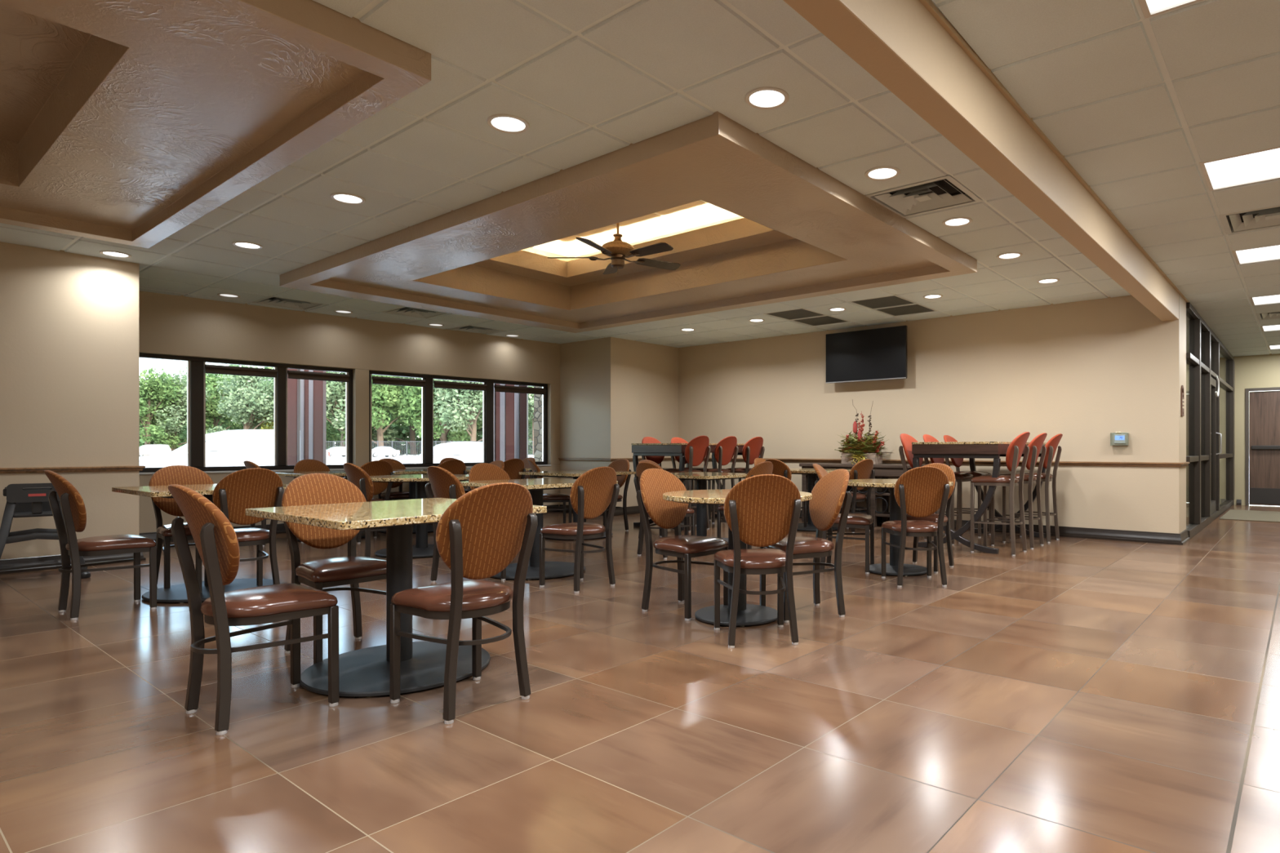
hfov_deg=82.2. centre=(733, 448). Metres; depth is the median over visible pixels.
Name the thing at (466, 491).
dining chair
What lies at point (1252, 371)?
wall
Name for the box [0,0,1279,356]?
ceiling
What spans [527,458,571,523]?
dining chair
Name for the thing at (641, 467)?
dining chair
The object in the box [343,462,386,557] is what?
dining chair
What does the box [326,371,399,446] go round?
tree
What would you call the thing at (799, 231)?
ceiling tray
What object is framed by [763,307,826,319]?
ceiling vent
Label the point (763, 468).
dining chair
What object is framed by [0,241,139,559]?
wall pier
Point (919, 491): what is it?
dining chair
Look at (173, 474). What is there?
dining chair
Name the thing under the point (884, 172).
recessed light
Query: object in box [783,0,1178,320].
ceiling beam
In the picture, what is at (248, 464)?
dining chair
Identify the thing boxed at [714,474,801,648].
dining chair
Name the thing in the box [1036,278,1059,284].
recessed light
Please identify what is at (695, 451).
bar stool
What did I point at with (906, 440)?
bar stool
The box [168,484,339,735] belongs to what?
dining chair
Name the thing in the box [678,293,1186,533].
wall
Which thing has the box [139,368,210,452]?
tree
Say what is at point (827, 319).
ceiling vent
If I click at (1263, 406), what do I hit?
door
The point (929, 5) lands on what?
trim
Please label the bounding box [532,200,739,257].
skylight
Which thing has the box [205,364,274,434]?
tree
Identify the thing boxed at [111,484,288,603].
square table
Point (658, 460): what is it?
bar stool
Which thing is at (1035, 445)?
bar stool
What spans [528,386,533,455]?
tree
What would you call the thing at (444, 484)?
dining chair
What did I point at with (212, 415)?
tree
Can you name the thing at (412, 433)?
tree
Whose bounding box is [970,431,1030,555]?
bar stool
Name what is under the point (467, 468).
square table
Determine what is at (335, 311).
recessed light
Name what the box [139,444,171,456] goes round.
parked car
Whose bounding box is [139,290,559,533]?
wall
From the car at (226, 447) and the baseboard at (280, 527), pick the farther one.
the car at (226, 447)
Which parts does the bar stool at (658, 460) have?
backrest, seat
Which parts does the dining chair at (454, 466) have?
backrest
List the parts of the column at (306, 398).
steel panel, steel panel, steel panel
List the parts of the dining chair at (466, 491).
backrest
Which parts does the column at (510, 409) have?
steel panel, steel panel, steel panel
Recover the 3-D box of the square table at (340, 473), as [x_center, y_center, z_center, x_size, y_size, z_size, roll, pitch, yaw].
[-4.669,0.659,8.452,0.980,0.762,0.955,0,0,38]
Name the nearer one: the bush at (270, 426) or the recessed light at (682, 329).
the recessed light at (682, 329)
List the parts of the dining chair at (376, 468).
leg, leg, backrest, seat, leg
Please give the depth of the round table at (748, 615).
4.39 m
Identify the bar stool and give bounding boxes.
[641,436,684,524]
[667,435,711,531]
[671,437,711,520]
[693,435,738,525]
[722,436,764,520]
[898,433,954,545]
[923,434,973,542]
[943,435,991,537]
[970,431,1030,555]
[991,432,1047,549]
[1009,433,1062,542]
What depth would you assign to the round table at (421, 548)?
7.20 m
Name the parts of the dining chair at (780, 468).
backrest, leg, leg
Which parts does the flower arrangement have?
planter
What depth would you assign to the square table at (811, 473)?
9.39 m
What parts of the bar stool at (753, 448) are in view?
leg, seat, leg, backrest, leg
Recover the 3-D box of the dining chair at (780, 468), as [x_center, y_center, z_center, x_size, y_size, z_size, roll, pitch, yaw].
[0.633,0.587,9.199,0.418,0.907,0.518,0,0,38]
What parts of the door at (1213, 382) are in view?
pane, handle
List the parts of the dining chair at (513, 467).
leg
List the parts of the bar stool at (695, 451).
seat, leg, leg, backrest, leg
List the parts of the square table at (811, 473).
mounting plate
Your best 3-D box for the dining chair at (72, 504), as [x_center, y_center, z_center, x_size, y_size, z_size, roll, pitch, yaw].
[-4.040,0.587,4.632,0.418,0.907,0.518,0,0,38]
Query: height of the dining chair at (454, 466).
0.907 m
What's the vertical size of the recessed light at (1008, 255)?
0.010 m
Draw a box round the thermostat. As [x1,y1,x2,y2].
[1110,431,1128,445]
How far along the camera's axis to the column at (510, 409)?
12.55 m
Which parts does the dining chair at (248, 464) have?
backrest, leg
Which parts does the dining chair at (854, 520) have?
backrest, leg, leg, seat frame, seat, leg, leg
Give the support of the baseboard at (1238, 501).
attached to the wall at (1252, 371)
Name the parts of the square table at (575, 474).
mounting plate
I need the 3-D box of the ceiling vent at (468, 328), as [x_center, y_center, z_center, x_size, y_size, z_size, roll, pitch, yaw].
[-3.728,-1.762,10.535,0.609,0.096,0.609,0,0,38]
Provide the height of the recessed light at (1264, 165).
0.026 m
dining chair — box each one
[43,470,156,620]
[148,465,213,588]
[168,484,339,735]
[195,467,284,592]
[244,461,302,546]
[280,473,386,664]
[293,458,329,479]
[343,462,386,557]
[356,460,394,543]
[377,457,408,500]
[389,482,537,724]
[425,466,506,582]
[432,459,466,497]
[439,457,468,493]
[466,462,510,491]
[488,460,504,469]
[503,458,525,479]
[522,457,535,479]
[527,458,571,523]
[539,466,619,593]
[583,458,631,531]
[633,462,695,559]
[635,459,688,539]
[636,468,728,621]
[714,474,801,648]
[716,461,773,548]
[754,457,765,466]
[760,468,852,622]
[764,458,807,527]
[812,463,874,573]
[840,458,875,533]
[881,466,949,587]
[906,462,955,573]
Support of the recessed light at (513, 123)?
in the ceiling
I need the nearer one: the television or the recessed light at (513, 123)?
the recessed light at (513, 123)
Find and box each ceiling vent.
[250,295,326,310]
[382,306,448,318]
[447,324,503,333]
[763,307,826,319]
[789,315,850,326]
[847,294,918,309]
[865,175,982,217]
[873,303,937,316]
[1218,204,1279,234]
[1256,311,1279,319]
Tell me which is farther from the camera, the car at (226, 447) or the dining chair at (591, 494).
the car at (226, 447)
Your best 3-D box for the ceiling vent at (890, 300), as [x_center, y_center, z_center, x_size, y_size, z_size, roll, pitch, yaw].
[1.765,-1.738,8.554,0.610,0.045,0.610,0,0,38]
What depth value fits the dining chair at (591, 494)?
5.35 m
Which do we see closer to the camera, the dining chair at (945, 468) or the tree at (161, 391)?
the dining chair at (945, 468)
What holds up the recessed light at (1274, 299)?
in the ceiling
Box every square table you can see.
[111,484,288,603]
[245,497,546,697]
[275,471,364,541]
[378,468,468,533]
[460,478,617,580]
[466,467,532,473]
[519,470,635,540]
[671,471,746,542]
[789,468,850,531]
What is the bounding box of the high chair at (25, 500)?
[0,483,90,578]
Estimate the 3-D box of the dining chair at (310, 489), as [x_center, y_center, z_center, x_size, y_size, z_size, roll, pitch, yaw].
[-2.037,0.587,3.740,0.518,0.907,0.418,0,0,38]
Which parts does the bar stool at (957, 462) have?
leg, backrest, leg, seat, leg, leg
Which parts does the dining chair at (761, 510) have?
leg, leg, seat, seat frame, backrest, leg, leg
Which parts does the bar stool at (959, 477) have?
leg, backrest, leg, seat, seat frame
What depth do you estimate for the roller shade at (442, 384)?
10.66 m
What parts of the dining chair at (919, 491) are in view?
leg, leg, seat, seat frame, backrest, leg, leg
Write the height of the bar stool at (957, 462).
1.202 m
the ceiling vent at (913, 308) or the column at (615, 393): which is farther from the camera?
the column at (615, 393)
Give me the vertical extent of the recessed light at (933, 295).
0.010 m
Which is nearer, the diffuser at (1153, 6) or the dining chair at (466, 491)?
the diffuser at (1153, 6)
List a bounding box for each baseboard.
[0,551,146,574]
[139,504,559,542]
[559,504,1190,545]
[1236,499,1241,505]
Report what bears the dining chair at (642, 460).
on the floor
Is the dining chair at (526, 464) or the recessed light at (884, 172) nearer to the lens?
the recessed light at (884, 172)
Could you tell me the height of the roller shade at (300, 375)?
0.103 m
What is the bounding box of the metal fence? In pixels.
[328,440,531,456]
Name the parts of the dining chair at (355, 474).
backrest, leg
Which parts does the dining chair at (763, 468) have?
leg, seat, leg, backrest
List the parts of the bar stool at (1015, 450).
leg, leg, seat, seat frame, leg, backrest, leg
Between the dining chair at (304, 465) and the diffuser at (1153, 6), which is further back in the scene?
the dining chair at (304, 465)
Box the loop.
[1215,375,1219,396]
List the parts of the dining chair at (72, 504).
leg, backrest, leg, seat frame, seat, leg, leg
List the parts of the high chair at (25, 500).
leg, armrest, seat, handle panel, crotch post, leg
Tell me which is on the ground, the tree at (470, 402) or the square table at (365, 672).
the tree at (470, 402)
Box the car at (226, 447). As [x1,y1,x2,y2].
[139,429,330,467]
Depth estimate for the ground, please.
85.87 m
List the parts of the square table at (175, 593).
mounting plate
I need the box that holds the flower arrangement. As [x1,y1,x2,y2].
[835,400,893,464]
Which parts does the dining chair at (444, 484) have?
leg, backrest, leg, leg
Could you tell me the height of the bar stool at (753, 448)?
1.202 m
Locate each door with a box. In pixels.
[1210,376,1222,514]
[1245,386,1279,506]
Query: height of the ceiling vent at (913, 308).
0.045 m
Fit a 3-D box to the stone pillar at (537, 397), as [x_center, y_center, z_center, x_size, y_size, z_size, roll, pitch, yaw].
[-3.167,-0.610,12.400,0.320,3.600,0.320,0,0,38]
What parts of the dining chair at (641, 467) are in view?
leg, backrest, leg, seat frame, seat, leg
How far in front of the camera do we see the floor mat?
10.98 m
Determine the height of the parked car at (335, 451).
1.460 m
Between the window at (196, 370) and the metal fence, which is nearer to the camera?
the window at (196, 370)
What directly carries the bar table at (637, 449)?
on the floor
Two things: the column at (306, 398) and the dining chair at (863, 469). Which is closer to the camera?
the dining chair at (863, 469)
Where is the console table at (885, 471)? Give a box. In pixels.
[799,462,925,527]
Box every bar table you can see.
[631,443,760,530]
[911,441,1046,554]
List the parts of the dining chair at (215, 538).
leg, backrest, leg, seat frame, seat, leg, leg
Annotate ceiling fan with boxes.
[547,222,680,274]
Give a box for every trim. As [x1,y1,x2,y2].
[0,465,145,473]
[558,457,1189,466]
[919,0,1189,302]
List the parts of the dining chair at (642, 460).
backrest, leg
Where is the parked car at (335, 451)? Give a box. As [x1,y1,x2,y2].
[326,446,345,457]
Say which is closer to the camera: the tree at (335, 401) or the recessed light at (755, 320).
the recessed light at (755, 320)
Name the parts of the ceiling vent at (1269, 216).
duct plate, plate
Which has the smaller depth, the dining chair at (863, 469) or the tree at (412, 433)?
the dining chair at (863, 469)
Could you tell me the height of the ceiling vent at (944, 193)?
0.096 m
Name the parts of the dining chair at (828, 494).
leg, leg, seat frame, seat, leg, backrest, leg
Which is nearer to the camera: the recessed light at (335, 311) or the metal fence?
the recessed light at (335, 311)
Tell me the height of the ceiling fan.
0.660 m
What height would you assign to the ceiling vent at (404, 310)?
0.096 m
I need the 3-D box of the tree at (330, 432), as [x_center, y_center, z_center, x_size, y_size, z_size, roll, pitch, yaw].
[-75.730,-7.607,129.233,13.606,17.656,12.372,0,0,26]
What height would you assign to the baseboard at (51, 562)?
0.118 m
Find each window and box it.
[139,352,352,475]
[368,370,551,469]
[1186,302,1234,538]
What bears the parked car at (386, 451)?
on the ground
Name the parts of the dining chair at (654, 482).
leg, backrest, leg, leg, seat, seat frame, leg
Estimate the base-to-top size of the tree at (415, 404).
18.391 m
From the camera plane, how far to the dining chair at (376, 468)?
8.09 m
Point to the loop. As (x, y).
(1216, 376)
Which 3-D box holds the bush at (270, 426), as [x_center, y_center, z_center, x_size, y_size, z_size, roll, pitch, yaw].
[-79.929,-4.163,126.229,8.154,10.778,7.890,0,0,10]
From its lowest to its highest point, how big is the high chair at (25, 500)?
0.765 m
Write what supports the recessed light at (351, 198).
in the ceiling
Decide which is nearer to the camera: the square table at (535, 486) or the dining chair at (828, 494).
the dining chair at (828, 494)
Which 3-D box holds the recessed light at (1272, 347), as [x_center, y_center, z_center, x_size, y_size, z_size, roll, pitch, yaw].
[9.475,-1.702,11.835,1.216,0.026,0.606,0,0,38]
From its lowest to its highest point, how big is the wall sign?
0.340 m
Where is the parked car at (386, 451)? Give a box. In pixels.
[371,446,399,457]
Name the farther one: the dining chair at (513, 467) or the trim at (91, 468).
the dining chair at (513, 467)
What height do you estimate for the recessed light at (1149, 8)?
0.026 m
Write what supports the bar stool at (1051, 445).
on the floor
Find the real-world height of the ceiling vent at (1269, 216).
0.096 m
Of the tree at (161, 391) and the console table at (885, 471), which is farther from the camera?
the tree at (161, 391)
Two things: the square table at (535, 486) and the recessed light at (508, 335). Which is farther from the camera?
the recessed light at (508, 335)
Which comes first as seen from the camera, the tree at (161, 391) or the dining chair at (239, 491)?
the dining chair at (239, 491)
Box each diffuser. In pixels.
[1146,0,1186,12]
[1270,345,1279,348]
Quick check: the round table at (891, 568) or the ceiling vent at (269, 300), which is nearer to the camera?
the round table at (891, 568)
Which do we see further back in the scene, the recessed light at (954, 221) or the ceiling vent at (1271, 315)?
the ceiling vent at (1271, 315)
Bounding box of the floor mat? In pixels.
[1218,509,1279,522]
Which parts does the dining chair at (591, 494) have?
leg, seat, seat frame, leg, leg, backrest, leg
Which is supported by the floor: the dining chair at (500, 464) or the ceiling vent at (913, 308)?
the dining chair at (500, 464)
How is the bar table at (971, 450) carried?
on the floor
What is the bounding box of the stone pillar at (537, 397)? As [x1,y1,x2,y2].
[533,386,542,461]
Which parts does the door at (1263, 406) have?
kick plate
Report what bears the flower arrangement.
on the console table at (885, 471)
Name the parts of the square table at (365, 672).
mounting plate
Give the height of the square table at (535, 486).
0.762 m
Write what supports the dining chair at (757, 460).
on the floor
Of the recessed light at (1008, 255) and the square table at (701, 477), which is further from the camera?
the square table at (701, 477)
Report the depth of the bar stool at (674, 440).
10.45 m
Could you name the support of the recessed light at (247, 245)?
in the ceiling
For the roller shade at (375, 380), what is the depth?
10.00 m
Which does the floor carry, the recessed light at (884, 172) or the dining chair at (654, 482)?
the dining chair at (654, 482)
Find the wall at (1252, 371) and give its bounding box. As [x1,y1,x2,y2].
[1233,353,1279,505]
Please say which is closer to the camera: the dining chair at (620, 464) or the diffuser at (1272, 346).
the dining chair at (620, 464)
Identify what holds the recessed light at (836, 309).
in the ceiling
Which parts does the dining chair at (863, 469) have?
seat frame, leg, seat, backrest, leg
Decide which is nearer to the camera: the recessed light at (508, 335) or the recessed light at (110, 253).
the recessed light at (110, 253)
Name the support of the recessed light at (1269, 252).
in the ceiling
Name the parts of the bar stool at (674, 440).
leg, backrest, leg, seat, leg, leg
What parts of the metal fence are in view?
picket panel, picket panel, picket panel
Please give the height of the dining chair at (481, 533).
0.907 m
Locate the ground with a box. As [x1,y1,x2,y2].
[329,454,533,464]
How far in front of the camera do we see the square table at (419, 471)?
9.06 m
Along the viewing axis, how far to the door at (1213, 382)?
10.85 m
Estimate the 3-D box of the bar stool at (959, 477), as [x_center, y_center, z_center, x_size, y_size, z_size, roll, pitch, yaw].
[2.430,0.439,8.272,0.518,1.202,0.418,0,0,38]
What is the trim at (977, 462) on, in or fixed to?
attached to the wall at (1085, 371)
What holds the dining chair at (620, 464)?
on the floor
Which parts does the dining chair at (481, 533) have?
leg, seat, seat frame, leg, leg, backrest, leg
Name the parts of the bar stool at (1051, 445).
leg, seat, leg, backrest, leg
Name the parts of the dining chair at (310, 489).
leg, leg, backrest, seat, seat frame, leg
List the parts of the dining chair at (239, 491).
leg, leg, backrest, seat, seat frame, leg, leg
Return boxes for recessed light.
[99,250,131,257]
[217,293,240,297]
[231,240,262,248]
[329,192,365,204]
[333,310,353,313]
[427,323,444,326]
[486,113,529,133]
[505,334,519,337]
[680,328,695,331]
[744,86,789,109]
[748,318,764,322]
[828,307,846,311]
[864,165,900,180]
[923,293,942,298]
[942,217,972,226]
[996,252,1022,259]
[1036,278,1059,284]
[1137,0,1201,18]
[1199,146,1279,191]
[1231,244,1279,264]
[1249,294,1279,305]
[1260,324,1279,331]
[1267,345,1279,349]
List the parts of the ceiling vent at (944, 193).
plate, duct plate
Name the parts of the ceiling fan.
blade, blade, blade, blade, blade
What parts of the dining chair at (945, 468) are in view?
leg, seat, leg, backrest, leg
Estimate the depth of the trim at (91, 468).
6.34 m
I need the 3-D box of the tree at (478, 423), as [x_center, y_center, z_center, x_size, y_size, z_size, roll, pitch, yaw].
[-39.204,-8.706,130.972,13.919,19.862,15.307,0,0,29]
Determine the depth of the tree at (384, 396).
119.83 m
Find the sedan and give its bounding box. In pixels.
[393,441,482,463]
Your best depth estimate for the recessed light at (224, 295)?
8.11 m
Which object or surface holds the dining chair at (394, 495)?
on the floor
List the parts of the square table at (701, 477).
mounting plate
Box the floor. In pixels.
[0,504,1279,852]
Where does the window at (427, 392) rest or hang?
in the wall at (170, 324)
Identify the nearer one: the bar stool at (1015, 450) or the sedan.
the bar stool at (1015, 450)
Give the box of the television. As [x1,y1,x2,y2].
[825,325,906,383]
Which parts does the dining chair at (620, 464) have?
leg, backrest, leg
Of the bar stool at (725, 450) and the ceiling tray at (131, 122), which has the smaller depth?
the ceiling tray at (131, 122)
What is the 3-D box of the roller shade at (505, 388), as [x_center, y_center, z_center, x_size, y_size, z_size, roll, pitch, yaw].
[-3.337,-0.917,11.430,0.047,0.103,0.901,0,0,42]
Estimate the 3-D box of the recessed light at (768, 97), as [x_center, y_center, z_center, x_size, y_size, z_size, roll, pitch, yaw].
[0.165,-1.707,3.545,0.216,0.010,0.216,0,0,38]
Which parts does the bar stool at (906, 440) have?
leg, backrest, leg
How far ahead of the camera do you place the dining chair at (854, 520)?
6.14 m
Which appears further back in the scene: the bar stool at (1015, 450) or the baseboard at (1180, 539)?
the baseboard at (1180, 539)
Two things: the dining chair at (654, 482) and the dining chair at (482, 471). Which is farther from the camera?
the dining chair at (482, 471)
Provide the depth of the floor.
2.78 m
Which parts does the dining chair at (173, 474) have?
leg, leg, seat, seat frame, backrest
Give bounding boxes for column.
[287,368,326,465]
[493,383,528,462]
[560,337,678,506]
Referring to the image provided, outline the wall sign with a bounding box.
[1180,385,1184,416]
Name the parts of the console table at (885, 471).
leg, leg, leg, leg, drawer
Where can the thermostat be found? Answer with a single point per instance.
(1117, 438)
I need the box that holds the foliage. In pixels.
[139,364,533,455]
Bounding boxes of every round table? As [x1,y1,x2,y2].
[369,474,468,557]
[662,488,812,626]
[848,479,953,576]
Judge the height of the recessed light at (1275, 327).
0.026 m
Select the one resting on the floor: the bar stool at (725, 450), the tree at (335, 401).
the bar stool at (725, 450)
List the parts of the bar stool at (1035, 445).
leg, leg, seat, seat frame, leg, backrest, leg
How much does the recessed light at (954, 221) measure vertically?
0.010 m
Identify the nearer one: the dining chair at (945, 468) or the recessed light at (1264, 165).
the recessed light at (1264, 165)
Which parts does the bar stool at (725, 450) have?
leg, leg, seat, leg, backrest, leg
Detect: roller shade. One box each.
[204,364,277,377]
[287,369,349,382]
[371,376,426,386]
[433,380,487,391]
[493,384,546,395]
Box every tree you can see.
[139,367,183,455]
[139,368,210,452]
[182,373,254,444]
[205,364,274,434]
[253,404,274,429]
[267,367,338,448]
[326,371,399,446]
[339,373,421,446]
[371,376,449,454]
[397,377,478,443]
[433,378,482,441]
[476,413,532,428]
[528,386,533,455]
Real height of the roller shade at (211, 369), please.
0.103 m
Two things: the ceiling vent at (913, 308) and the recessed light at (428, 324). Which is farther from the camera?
the recessed light at (428, 324)
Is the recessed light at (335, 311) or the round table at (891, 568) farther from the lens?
the recessed light at (335, 311)
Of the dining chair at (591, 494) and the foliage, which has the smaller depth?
the dining chair at (591, 494)
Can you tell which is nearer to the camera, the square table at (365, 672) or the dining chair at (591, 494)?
the square table at (365, 672)
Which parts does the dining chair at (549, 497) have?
backrest, seat frame, seat, leg, leg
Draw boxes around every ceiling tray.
[0,0,431,248]
[280,111,977,333]
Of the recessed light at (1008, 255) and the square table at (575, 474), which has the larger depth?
the square table at (575, 474)
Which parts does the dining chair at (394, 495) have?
backrest, seat, seat frame, leg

